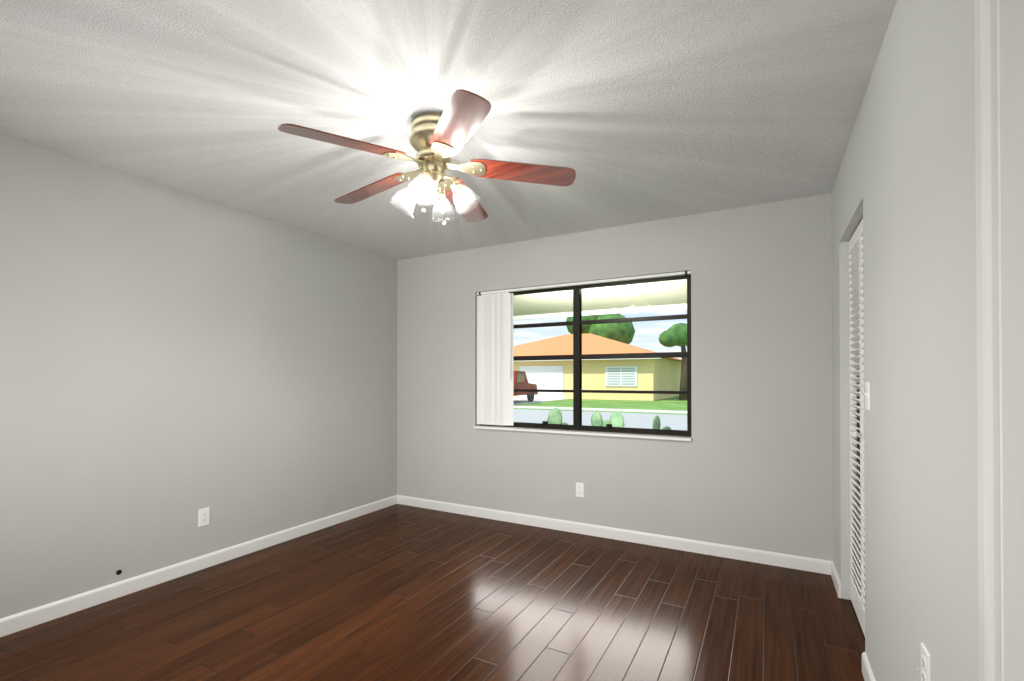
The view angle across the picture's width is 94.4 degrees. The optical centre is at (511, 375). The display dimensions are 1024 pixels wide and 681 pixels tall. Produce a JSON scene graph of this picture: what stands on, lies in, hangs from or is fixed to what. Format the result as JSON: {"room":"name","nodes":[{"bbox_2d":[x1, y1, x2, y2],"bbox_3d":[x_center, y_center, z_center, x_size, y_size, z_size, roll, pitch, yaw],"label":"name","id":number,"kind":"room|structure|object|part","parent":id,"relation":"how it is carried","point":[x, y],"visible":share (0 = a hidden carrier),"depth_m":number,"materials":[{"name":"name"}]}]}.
{"room":"empty bedroom","nodes":[
{"label":"empty bedroom","id":0,"kind":"room"},
{"bbox_2d":[0,134,396,618],"bbox_3d":[-2.160,0.051,3.026,0.120,2.440,4.410,0,0,28],"label":"wall","id":1,"kind":"structure","parent":0,"point":[173,362],"depth_m":2.93,"materials":[{"name":"grey paint"}]},
{"bbox_2d":[0,495,395,636],"bbox_3d":[-2.121,1.228,2.952,0.013,0.086,4.090,0,0,28],"label":"baseboard","id":2,"kind":"structure","parent":1,"relation":"attached to","point":[17,622],"depth_m":2.91,"materials":[{"name":"white wood"}]},
{"bbox_2d":[198,507,209,526],"bbox_3d":[-2.025,0.937,3.124,0.018,0.115,0.070,0,0,28],"label":"outlet","id":3,"kind":"object","parent":1,"relation":"attached to","point":[203,517],"visible":1,"depth_m":3.12,"materials":[{"name":"white plastic"}]},
{"bbox_2d":[0,504,864,680],"bbox_3d":[-0.142,1.313,1.926,4.710,0.100,4.410,0,0,28],"label":"floor","id":4,"kind":"structure","parent":0,"point":[398,592],"depth_m":2.48,"materials":[{"name":"laminate"}]},
{"bbox_2d":[0,0,896,259],"bbox_3d":[-0.142,-1.236,1.944,4.710,0.120,4.410,0,0,28],"label":"ceiling","id":5,"kind":"structure","parent":0,"point":[633,111],"depth_m":2.01,"materials":[{"name":"white paint"}]},
{"bbox_2d":[278,89,575,226],"bbox_3d":[-0.391,-0.929,2.228,1.240,0.490,1.270,0,0,28],"label":"ceiling fan","id":6,"kind":"object","parent":5,"relation":"hanging from","point":[437,140],"visible":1,"depth_m":2.15,"materials":[{"name":"brown wood"}]},
{"bbox_3d":[-0.680,-0.952,1.937,0.283,0.067,0.484,0,0,28],"label":"blade","id":7,"kind":"part","parent":6,"relation":"part of","materials":[{"name":"brown wood"}]},
{"bbox_3d":[-0.710,-0.949,2.422,0.494,0.067,0.157,0,0,28],"label":"blade","id":8,"kind":"part","parent":6,"relation":"part of","materials":[{"name":"brown wood"}]},
{"bbox_3d":[-0.212,-0.953,1.816,0.434,0.067,0.389,0,0,28],"label":"blade","id":9,"kind":"part","parent":6,"relation":"part of","materials":[{"name":"brown wood"}]},
{"bbox_3d":[-0.260,-0.948,2.596,0.228,0.067,0.496,0,0,28],"label":"blade","id":10,"kind":"part","parent":6,"relation":"part of","materials":[{"name":"brown wood"}]},
{"bbox_3d":[0.048,-0.950,2.223,0.464,0.067,0.344,0,0,28],"label":"blade","id":11,"kind":"part","parent":6,"relation":"part of","materials":[{"name":"brown wood"}]},
{"bbox_2d":[397,193,832,560],"bbox_3d":[0.547,0.058,3.955,3.760,2.440,0.200,0,0,28],"label":"wall","id":12,"kind":"structure","parent":0,"point":[750,465],"depth_m":3.44,"materials":[{"name":"grey paint"}]},
{"bbox_2d":[576,482,583,496],"bbox_3d":[0.545,0.927,3.826,0.070,0.115,0.018,0,0,28],"label":"outlet","id":13,"kind":"object","parent":12,"relation":"attached to","point":[579,489],"visible":1,"depth_m":3.83,"materials":[{"name":"white plastic"}]},
{"bbox_2d":[474,425,691,440],"bbox_3d":[0.519,0.468,3.942,1.858,0.020,0.205,0,0,28],"label":"window sill","id":14,"kind":"structure","parent":12,"relation":"attached to","point":[649,436],"depth_m":3.78,"materials":[{"name":"white stone"}]},
{"bbox_2d":[480,275,691,436],"bbox_3d":[0.524,-0.152,3.957,1.860,1.220,0.078,0,0,28],"label":"window","id":15,"kind":"structure","parent":12,"relation":"in","point":[577,356],"depth_m":3.86,"materials":[{"name":"clear glass"}]},
{"bbox_2d":[477,271,690,424],"bbox_3d":[0.500,-0.160,3.912,1.852,1.204,0.064,0,0,28],"label":"window blinds","id":16,"kind":"object","parent":15,"relation":"attached to","point":[494,357],"visible":1,"depth_m":4.23,"materials":[{"name":"white plastic"}]},
{"bbox_2d":[513,279,686,315],"bbox_3d":[0.899,-0.797,4.738,7.640,0.060,1.500,0,0,28],"label":"soffit","id":17,"kind":"structure","parent":12,"relation":"attached to","point":[585,298],"depth_m":4.73,"materials":[{"name":"beige"}]},
{"bbox_2d":[513,304,686,319],"bbox_3d":[1.265,-0.922,5.416,7.640,0.420,0.040,0,0,28],"label":"fascia","id":18,"kind":"object","parent":17,"relation":"attached to","point":[602,312],"depth_m":5.47,"materials":[{"name":"white"}]},
{"bbox_2d":[396,495,827,573],"bbox_3d":[0.457,1.234,3.875,3.610,0.086,0.013,0,0,28],"label":"baseboard","id":19,"kind":"structure","parent":12,"relation":"attached to","point":[708,548],"depth_m":3.61,"materials":[{"name":"white wood"}]},
{"bbox_2d":[831,0,978,680],"bbox_3d":[1.099,0.038,1.150,0.120,2.440,4.210,0,0,28],"label":"wall","id":20,"kind":"structure","parent":0,"point":[904,188],"depth_m":1.32,"materials":[{"name":"grey paint"}]},
{"bbox_2d":[828,560,840,597],"bbox_3d":[1.945,1.227,2.845,0.013,0.086,0.330,0,0,28],"label":"baseboard","id":21,"kind":"structure","parent":20,"relation":"attached to","point":[832,571],"depth_m":2.85,"materials":[{"name":"white wood"}]},
{"bbox_2d":[848,219,864,635],"bbox_3d":[1.726,0.249,2.345,0.070,2.010,0.758,0,0,28],"label":"closet door","id":22,"kind":"structure","parent":20,"relation":"in","point":[857,500],"depth_m":2.48,"materials":[{"name":"white paint"}]},
{"bbox_3d":[1.700,0.291,2.333,0.036,0.034,0.034,0,0,28],"label":"knob","id":23,"kind":"part","parent":22,"relation":"part of","materials":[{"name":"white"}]},
{"bbox_2d":[864,382,869,409],"bbox_3d":[1.450,0.084,1.944,0.018,0.115,0.070,0,0,28],"label":"light switch","id":24,"kind":"object","parent":20,"relation":"attached to","point":[867,395],"visible":1,"depth_m":1.93,"materials":[{"name":"white plastic"}]},
{"bbox_2d":[862,652,875,680],"bbox_3d":[1.200,1.217,1.466,0.013,0.086,1.265,0,0,28],"label":"baseboard","id":25,"kind":"structure","parent":20,"relation":"attached to","point":[867,672],"depth_m":1.94,"materials":[{"name":"white wood"}]},
{"bbox_2d":[917,642,930,680],"bbox_3d":[1.069,0.769,1.235,0.018,0.115,0.070,0,0,28],"label":"outlet","id":26,"kind":"object","parent":20,"relation":"attached to","point":[925,665],"visible":1,"depth_m":1.22,"materials":[{"name":"white plastic"}]},
{"bbox_2d":[974,0,1023,680],"bbox_3d":[0.696,0.187,0.418,0.140,2.132,1.052,0,0,28],"label":"door frame","id":27,"kind":"structure","parent":20,"relation":"attached to","point":[1010,86],"depth_m":0.83,"materials":[{"name":"white wood"}]},
{"label":"outside","id":28,"kind":"structure","parent":0,"visible":0},
{"bbox_2d":[513,396,686,414],"bbox_3d":[7.129,1.787,41.095,140.000,0.200,160.000,0,0,28],"label":"ground","id":29,"kind":"structure","parent":28,"point":[663,404],"depth_m":25.64,"materials":[{"name":"green plant"}]},
{"bbox_2d":[548,408,567,424],"bbox_3d":[0.433,0.897,4.896,0.245,1.130,0.338,0,0,28],"label":"cactus","id":30,"kind":"object","parent":29,"relation":"on","point":[553,413],"depth_m":4.88,"materials":[{"name":"green plant"}]},
{"bbox_2d":[513,358,680,400],"bbox_3d":[5.456,0.273,39.168,14.900,2.800,13.000,0,0,28],"label":"wall","id":31,"kind":"structure","parent":29,"relation":"on","point":[643,372],"depth_m":31.73,"materials":[{"name":"yellow paint"}]},
{"bbox_2d":[519,358,657,397],"bbox_3d":[2.215,0.207,33.173,16.100,2.790,0.630,0,0,28],"label":"trim","id":32,"kind":"structure","parent":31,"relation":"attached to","point":[551,377],"depth_m":32.96,"materials":[{"name":"white paint"}]},
{"bbox_2d":[513,333,681,361],"bbox_3d":[5.456,-2.276,39.186,16.100,2.300,14.200,0,0,28],"label":"house roof","id":33,"kind":"structure","parent":31,"relation":"on","point":[567,343],"depth_m":35.17,"materials":[{"name":"orange tile"}]},
{"bbox_2d":[513,397,686,413],"bbox_3d":[-2.074,1.553,24.075,140.000,0.030,20.700,0,0,28],"label":"ground","id":34,"kind":"structure","parent":29,"relation":"on","point":[515,399],"depth_m":21.88,"materials":[{"name":"grey concrete"}]},
{"bbox_2d":[513,371,537,401],"bbox_3d":[-0.438,0.657,26.795,2.100,1.800,5.870,0,0,22],"label":"truck","id":35,"kind":"object","parent":34,"relation":"on","point":[527,385],"depth_m":26.83,"materials":[{"name":"red metal"}]},
{"bbox_2d":[513,409,686,429],"bbox_3d":[-4.286,1.530,19.985,140.000,0.020,7.000,0,0,28],"label":"road","id":36,"kind":"structure","parent":29,"relation":"on","point":[641,416],"depth_m":16.40,"materials":[{"name":"grey asphalt"}]},
{"bbox_2d":[591,411,609,425],"bbox_3d":[0.870,0.914,4.776,0.255,1.094,0.264,0,0,28],"label":"cactus","id":37,"kind":"object","parent":29,"relation":"on","point":[594,419],"depth_m":4.81,"materials":[{"name":"green plant"}]},
{"bbox_2d":[566,314,634,343],"bbox_3d":[9.140,-2.612,47.493,7.191,8.702,7.488,0,0,28],"label":"tree","id":38,"kind":"object","parent":29,"relation":"on","point":[624,331],"depth_m":43.96,"materials":[{"name":"green plant"}]},
{"bbox_2d":[609,411,624,426],"bbox_3d":[1.010,0.899,4.498,0.180,1.120,0.161,0,0,28],"label":"cactus","id":39,"kind":"object","parent":29,"relation":"on","point":[615,416],"depth_m":4.49,"materials":[{"name":"green plant"}]},
{"bbox_2d":[652,415,670,429],"bbox_3d":[1.366,0.919,4.510,0.286,1.077,0.292,0,0,28],"label":"cactus","id":40,"kind":"object","parent":29,"relation":"on","point":[657,422],"depth_m":4.53,"materials":[{"name":"green plant"}]},
{"bbox_2d":[659,323,686,399],"bbox_3d":[11.140,-0.899,30.916,2.824,5.051,2.698,0,0,28],"label":"tree","id":41,"kind":"object","parent":29,"relation":"on","point":[674,332],"depth_m":30.37,"materials":[{"name":"green plant"}]}
]}

